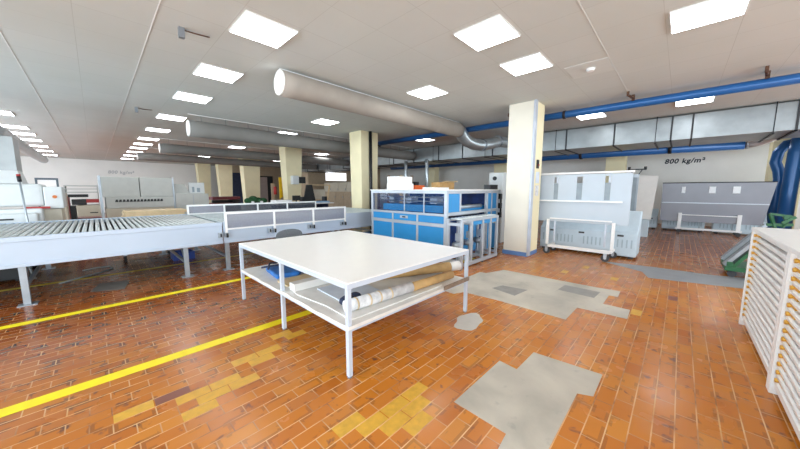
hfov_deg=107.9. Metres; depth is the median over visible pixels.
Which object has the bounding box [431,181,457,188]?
cardboard box
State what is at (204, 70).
recessed light
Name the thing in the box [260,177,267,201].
door
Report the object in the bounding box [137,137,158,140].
recessed light
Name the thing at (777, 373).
tray
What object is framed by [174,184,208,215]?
press delivery
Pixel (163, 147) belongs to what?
duct
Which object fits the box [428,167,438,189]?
wall pier
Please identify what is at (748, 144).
duct
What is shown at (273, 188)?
fire extinguisher
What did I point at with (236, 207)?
guard rail
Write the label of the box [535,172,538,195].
sheets
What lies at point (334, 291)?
paper sheets
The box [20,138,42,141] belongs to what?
recessed light
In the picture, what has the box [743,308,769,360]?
tray
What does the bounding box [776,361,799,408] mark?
tray
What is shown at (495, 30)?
recessed light
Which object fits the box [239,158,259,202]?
column
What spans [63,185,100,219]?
unit
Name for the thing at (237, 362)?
floor tiles
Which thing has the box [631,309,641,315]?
floor tile
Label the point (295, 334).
tile patch
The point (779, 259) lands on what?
tray
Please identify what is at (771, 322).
tray
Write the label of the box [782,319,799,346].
tray
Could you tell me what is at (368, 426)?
floor tiles
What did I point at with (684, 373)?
floor
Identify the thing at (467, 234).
rack
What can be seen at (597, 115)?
recessed light
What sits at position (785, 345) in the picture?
tray
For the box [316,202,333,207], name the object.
desk
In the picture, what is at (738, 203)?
trolley
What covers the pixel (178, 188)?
hood
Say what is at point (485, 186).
junction box
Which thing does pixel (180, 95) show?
recessed light
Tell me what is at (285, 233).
office chair
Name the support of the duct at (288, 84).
hanging from the ceiling
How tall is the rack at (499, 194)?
1.600 m
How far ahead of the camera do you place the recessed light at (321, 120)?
8.59 m
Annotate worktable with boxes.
[239,230,468,378]
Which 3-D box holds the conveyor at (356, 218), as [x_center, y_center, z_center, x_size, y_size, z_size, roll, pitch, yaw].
[-2.656,0.090,8.612,2.885,0.965,5.350,7,9,43]
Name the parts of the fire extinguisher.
mounting post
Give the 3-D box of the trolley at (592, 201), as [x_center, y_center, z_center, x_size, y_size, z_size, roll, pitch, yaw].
[4.301,-0.237,6.992,2.000,2.000,0.585,7,9,43]
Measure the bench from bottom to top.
1.334 m
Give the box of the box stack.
[387,176,412,188]
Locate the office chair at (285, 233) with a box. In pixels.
[276,229,301,238]
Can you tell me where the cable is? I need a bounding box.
[59,266,112,283]
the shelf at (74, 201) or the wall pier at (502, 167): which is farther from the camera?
the wall pier at (502, 167)
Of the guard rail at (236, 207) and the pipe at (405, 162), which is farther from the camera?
the pipe at (405, 162)
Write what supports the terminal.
on the press delivery
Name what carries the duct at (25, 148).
attached to the extraction hood at (10, 160)
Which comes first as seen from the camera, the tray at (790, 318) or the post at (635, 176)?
the tray at (790, 318)
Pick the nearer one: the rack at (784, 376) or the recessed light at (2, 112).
the rack at (784, 376)
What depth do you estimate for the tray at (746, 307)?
2.81 m
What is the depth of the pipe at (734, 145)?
11.06 m
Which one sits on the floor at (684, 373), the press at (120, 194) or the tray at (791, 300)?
the press at (120, 194)
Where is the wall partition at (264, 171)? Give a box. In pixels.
[232,165,283,199]
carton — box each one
[289,277,327,291]
[423,187,448,188]
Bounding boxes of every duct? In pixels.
[0,126,48,162]
[137,147,316,169]
[158,138,349,165]
[186,113,415,160]
[274,68,464,136]
[302,100,799,172]
[457,127,507,150]
[745,139,776,148]
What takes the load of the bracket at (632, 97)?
attached to the ceiling
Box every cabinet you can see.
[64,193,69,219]
[324,182,350,191]
[325,191,351,207]
[489,172,506,242]
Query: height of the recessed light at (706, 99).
0.018 m
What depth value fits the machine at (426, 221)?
6.89 m
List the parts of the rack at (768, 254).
frame, cross rail, cross rail, frame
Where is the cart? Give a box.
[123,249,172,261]
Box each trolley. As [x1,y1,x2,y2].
[538,170,634,261]
[660,181,777,236]
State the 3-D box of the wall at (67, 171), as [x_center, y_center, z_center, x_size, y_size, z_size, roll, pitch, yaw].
[-17.023,-3.099,24.094,0.200,3.600,25.500,7,9,43]
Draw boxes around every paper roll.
[342,270,454,310]
[386,261,461,278]
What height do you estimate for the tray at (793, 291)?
0.062 m
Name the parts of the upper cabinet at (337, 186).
door, door, door, door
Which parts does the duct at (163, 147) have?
rail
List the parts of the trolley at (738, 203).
upright post, rail, rail, cross rail, upright post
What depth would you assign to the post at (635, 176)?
7.39 m
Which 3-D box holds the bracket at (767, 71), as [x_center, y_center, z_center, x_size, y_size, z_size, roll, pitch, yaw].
[6.135,-2.538,4.856,0.400,0.120,0.058,-5,9,-38]
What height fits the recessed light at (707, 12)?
0.018 m
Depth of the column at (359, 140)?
10.26 m
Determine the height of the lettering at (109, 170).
0.294 m
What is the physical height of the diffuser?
0.013 m
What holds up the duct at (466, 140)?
attached to the duct at (288, 84)
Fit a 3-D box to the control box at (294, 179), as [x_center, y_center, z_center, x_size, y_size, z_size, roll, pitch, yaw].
[-4.908,-2.138,14.008,0.290,0.400,0.650,7,9,43]
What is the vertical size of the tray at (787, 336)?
0.062 m
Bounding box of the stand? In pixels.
[308,184,329,200]
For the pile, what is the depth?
7.86 m
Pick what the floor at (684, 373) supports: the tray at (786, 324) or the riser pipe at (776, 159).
the riser pipe at (776, 159)
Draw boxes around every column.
[195,163,211,202]
[215,164,232,196]
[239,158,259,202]
[279,147,301,201]
[349,130,377,232]
[502,99,544,256]
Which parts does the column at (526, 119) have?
skirting, panel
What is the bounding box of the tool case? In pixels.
[412,182,424,188]
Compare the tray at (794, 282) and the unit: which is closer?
the tray at (794, 282)
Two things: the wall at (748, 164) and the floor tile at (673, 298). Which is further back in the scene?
the wall at (748, 164)
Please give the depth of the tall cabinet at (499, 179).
8.72 m
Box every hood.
[0,136,27,183]
[0,184,45,206]
[174,184,189,193]
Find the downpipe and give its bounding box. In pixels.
[369,131,372,233]
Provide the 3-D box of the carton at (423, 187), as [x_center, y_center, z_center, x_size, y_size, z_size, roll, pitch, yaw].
[0.906,-0.906,7.319,0.300,0.050,0.700,7,9,43]
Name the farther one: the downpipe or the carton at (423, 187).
the downpipe
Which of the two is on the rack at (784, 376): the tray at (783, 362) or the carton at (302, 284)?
the tray at (783, 362)
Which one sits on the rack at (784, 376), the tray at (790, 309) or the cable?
the tray at (790, 309)
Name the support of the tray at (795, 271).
on the rack at (784, 376)
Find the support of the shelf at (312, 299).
attached to the worktable
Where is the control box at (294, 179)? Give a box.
[290,176,305,183]
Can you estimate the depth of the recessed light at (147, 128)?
9.85 m
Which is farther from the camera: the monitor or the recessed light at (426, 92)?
the monitor
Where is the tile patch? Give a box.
[269,330,306,339]
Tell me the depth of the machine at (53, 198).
6.18 m
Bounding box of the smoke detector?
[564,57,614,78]
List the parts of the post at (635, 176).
post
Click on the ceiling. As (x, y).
(81, 58)
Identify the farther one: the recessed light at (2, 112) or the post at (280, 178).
the post at (280, 178)
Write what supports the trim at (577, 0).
attached to the ceiling
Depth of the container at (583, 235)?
7.13 m
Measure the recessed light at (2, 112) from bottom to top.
0.018 m
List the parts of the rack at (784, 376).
frame, cross rail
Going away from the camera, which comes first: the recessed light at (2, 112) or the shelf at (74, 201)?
the recessed light at (2, 112)
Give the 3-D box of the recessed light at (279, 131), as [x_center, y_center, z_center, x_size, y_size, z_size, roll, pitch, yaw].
[-4.101,-3.260,10.435,0.620,0.018,0.620,7,9,43]
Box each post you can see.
[279,177,282,199]
[628,166,646,210]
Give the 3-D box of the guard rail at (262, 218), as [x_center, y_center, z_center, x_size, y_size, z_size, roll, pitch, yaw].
[-2.459,-0.108,6.639,0.082,0.490,2.970,7,9,43]
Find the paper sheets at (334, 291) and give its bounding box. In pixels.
[317,284,378,300]
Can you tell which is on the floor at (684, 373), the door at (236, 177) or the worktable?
the worktable
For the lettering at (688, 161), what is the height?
0.280 m
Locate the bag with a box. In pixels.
[261,262,301,278]
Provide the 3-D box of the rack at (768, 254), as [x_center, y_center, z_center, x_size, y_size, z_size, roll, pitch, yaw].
[3.928,0.724,2.482,1.122,1.170,1.630,7,9,43]
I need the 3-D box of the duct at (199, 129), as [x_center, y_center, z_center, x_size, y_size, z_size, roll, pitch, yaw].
[-2.513,-3.032,10.966,0.433,0.596,9.040,7,9,43]
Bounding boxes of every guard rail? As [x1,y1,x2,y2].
[186,201,315,214]
[218,206,346,237]
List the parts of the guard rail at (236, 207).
screen panel, screen panel, rail, rail, screen panel, screen panel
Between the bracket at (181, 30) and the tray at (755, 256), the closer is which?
the tray at (755, 256)
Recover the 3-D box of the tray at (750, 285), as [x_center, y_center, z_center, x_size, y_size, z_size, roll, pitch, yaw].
[3.920,0.772,2.495,1.083,0.062,1.526,7,9,43]
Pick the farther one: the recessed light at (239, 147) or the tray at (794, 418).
the recessed light at (239, 147)
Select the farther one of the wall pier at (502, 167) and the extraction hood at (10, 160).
the wall pier at (502, 167)
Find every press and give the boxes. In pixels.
[97,175,175,217]
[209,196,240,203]
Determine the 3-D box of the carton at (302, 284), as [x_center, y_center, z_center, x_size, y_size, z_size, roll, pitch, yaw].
[-0.886,0.658,3.572,0.120,0.084,0.920,7,9,43]
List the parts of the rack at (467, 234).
upright frame, motor, motor, upright frame, blue panel, motor, blue panel, upright frame, motor, motor, rail, rail, upright frame, upright frame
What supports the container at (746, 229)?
on the floor at (684, 373)
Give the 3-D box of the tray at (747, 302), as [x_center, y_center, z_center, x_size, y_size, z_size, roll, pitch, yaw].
[3.920,0.971,2.519,1.083,0.062,1.526,7,9,43]
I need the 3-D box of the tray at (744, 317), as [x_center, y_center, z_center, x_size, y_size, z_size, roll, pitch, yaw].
[3.920,1.170,2.543,1.083,0.062,1.526,7,9,43]
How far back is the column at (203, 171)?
22.76 m
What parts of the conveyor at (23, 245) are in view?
leg, foot plate, leg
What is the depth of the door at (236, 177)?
24.61 m
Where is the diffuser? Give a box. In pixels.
[313,119,338,124]
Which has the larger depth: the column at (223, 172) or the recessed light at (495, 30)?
the column at (223, 172)
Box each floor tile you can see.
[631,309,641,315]
[668,296,677,300]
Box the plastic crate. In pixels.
[170,249,194,260]
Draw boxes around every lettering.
[108,170,133,174]
[665,157,704,163]
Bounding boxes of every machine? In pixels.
[0,184,66,222]
[371,190,497,261]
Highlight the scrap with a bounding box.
[278,274,312,286]
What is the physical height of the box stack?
0.320 m
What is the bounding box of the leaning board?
[636,176,658,236]
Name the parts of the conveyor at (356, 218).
leg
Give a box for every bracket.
[178,26,209,39]
[627,91,634,100]
[765,65,770,78]
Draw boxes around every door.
[232,173,243,202]
[260,176,272,201]
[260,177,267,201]
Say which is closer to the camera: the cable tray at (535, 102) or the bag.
the bag
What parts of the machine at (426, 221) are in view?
panel, panel, panel, panel, guide rod, guide rod, panel, panel, panel, panel, panel, panel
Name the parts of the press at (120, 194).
frame, door, vent panel, door, frame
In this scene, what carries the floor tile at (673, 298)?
on the floor at (684, 373)
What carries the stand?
on the floor at (684, 373)
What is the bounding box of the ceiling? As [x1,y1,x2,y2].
[0,0,799,167]
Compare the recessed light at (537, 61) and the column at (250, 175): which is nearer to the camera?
the recessed light at (537, 61)
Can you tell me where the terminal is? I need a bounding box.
[188,183,204,192]
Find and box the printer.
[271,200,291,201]
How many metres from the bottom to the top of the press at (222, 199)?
1.280 m
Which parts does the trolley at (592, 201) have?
upright post, rail, rail, sheet rail, upright post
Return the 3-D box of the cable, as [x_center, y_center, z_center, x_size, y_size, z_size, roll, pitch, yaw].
[-5.875,0.934,5.532,0.478,0.024,1.106,-4,8,-30]
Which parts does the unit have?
plate, arm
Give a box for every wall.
[0,156,218,212]
[301,169,379,206]
[380,143,799,229]
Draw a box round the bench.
[244,196,266,202]
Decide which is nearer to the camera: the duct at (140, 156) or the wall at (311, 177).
the duct at (140, 156)
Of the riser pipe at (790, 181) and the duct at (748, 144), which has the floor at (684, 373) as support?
the riser pipe at (790, 181)
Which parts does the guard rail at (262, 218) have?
post, screen panel, post, rail, rail, screen panel, screen panel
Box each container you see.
[540,211,642,258]
[649,209,658,228]
[661,220,704,231]
[711,214,766,233]
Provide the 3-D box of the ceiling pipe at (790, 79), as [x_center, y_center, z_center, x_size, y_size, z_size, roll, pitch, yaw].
[4.792,-2.625,6.499,16.250,0.227,0.201,7,9,43]
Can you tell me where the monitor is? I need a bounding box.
[292,195,300,201]
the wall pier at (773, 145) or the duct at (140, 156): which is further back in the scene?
the duct at (140, 156)
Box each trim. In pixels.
[0,0,160,157]
[577,0,627,91]
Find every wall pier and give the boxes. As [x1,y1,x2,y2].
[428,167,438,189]
[494,163,506,172]
[605,156,627,182]
[764,138,799,228]
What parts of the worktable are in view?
leg, leg, leg, shelf frame, leg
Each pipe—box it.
[378,73,799,146]
[390,142,745,169]
[404,161,407,202]
[424,159,428,189]
[767,139,790,227]
[775,138,799,228]
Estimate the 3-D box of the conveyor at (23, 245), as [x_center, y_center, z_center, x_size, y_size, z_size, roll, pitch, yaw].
[-6.261,0.536,4.898,2.920,0.965,5.060,7,9,43]
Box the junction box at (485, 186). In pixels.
[484,185,497,188]
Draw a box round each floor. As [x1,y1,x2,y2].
[0,207,799,448]
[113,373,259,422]
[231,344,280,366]
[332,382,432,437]
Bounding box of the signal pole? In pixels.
[16,174,28,221]
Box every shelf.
[63,185,99,203]
[241,263,462,330]
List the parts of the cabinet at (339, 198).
door, door, door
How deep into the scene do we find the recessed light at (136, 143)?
12.92 m
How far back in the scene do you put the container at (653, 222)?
11.93 m
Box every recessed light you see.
[0,110,14,115]
[0,124,29,129]
[11,131,35,135]
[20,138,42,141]
[133,142,152,145]
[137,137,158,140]
[145,127,170,132]
[155,113,186,121]
[172,91,212,103]
[193,63,243,82]
[228,146,245,148]
[229,10,297,48]
[278,131,297,134]
[311,118,339,125]
[406,85,447,99]
[416,138,433,141]
[454,14,520,50]
[499,52,552,75]
[577,113,606,119]
[669,0,749,33]
[675,96,714,106]
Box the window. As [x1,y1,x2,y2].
[326,172,345,180]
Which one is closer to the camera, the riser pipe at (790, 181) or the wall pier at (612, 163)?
the riser pipe at (790, 181)
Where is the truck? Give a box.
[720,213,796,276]
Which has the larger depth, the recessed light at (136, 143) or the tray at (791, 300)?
the recessed light at (136, 143)
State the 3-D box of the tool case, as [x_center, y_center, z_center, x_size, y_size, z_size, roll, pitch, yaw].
[0.465,-1.038,7.785,0.200,0.200,0.380,7,9,43]
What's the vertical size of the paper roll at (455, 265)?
0.130 m
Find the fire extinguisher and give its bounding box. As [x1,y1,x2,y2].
[271,183,276,199]
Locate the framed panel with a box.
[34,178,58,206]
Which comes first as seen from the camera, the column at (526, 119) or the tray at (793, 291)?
the tray at (793, 291)
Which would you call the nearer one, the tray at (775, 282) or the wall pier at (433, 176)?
the tray at (775, 282)
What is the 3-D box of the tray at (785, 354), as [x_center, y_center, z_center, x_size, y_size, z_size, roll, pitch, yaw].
[2.787,1.046,1.338,1.083,0.062,1.531,7,9,43]
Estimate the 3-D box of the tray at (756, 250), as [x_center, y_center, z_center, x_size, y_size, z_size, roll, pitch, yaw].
[3.920,0.375,2.448,1.083,0.062,1.526,7,9,43]
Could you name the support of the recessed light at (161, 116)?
in the ceiling
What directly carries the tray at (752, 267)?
on the rack at (768, 254)
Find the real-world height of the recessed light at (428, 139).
0.018 m
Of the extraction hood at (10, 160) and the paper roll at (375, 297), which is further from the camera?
the extraction hood at (10, 160)
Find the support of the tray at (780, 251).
on the rack at (768, 254)
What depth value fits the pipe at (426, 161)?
13.28 m
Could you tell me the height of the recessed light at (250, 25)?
0.018 m
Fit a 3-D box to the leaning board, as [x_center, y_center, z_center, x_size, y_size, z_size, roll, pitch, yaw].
[8.339,-0.625,9.928,0.570,2.070,0.280,7,9,43]
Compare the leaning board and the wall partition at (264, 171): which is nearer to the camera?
the leaning board
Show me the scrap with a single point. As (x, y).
(303, 276)
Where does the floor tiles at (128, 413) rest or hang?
on the floor at (684, 373)
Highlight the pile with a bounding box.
[122,208,186,216]
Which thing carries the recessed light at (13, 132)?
in the ceiling
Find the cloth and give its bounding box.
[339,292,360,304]
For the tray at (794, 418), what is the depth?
1.99 m
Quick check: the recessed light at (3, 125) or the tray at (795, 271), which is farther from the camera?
the recessed light at (3, 125)
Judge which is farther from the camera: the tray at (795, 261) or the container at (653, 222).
the container at (653, 222)
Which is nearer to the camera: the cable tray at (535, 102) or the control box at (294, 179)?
the cable tray at (535, 102)
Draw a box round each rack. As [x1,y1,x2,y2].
[446,214,498,269]
[492,190,501,247]
[738,227,799,387]
[767,247,799,440]
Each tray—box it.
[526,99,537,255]
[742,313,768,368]
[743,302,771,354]
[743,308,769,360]
[744,297,772,346]
[745,291,773,338]
[746,285,774,330]
[747,274,777,315]
[747,280,776,323]
[748,269,778,307]
[749,263,779,299]
[750,257,781,292]
[751,251,782,284]
[752,240,785,267]
[752,246,783,275]
[753,234,786,259]
[773,377,799,435]
[774,370,799,421]
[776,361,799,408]
[777,353,799,395]
[778,345,799,382]
[780,336,799,370]
[781,328,799,358]
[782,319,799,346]
[784,311,799,334]
[785,302,799,323]
[786,293,799,312]
[788,285,799,301]
[789,276,799,290]
[791,267,799,279]
[792,258,799,269]
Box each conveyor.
[0,214,222,307]
[190,206,400,270]
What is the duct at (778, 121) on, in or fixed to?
hanging from the ceiling
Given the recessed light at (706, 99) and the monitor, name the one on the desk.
the monitor
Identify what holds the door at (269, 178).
in the wall partition at (264, 171)
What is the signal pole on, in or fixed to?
on the floor at (684, 373)
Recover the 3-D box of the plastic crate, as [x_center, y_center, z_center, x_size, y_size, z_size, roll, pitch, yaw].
[-5.085,0.704,6.811,0.415,0.175,0.420,7,9,43]
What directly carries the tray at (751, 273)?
on the rack at (768, 254)
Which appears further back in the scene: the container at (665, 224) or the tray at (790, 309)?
the container at (665, 224)
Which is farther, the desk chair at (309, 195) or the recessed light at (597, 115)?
the desk chair at (309, 195)
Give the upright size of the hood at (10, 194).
0.480 m
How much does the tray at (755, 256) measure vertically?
0.062 m
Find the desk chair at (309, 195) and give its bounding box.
[304,185,315,200]
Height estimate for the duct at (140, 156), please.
0.620 m

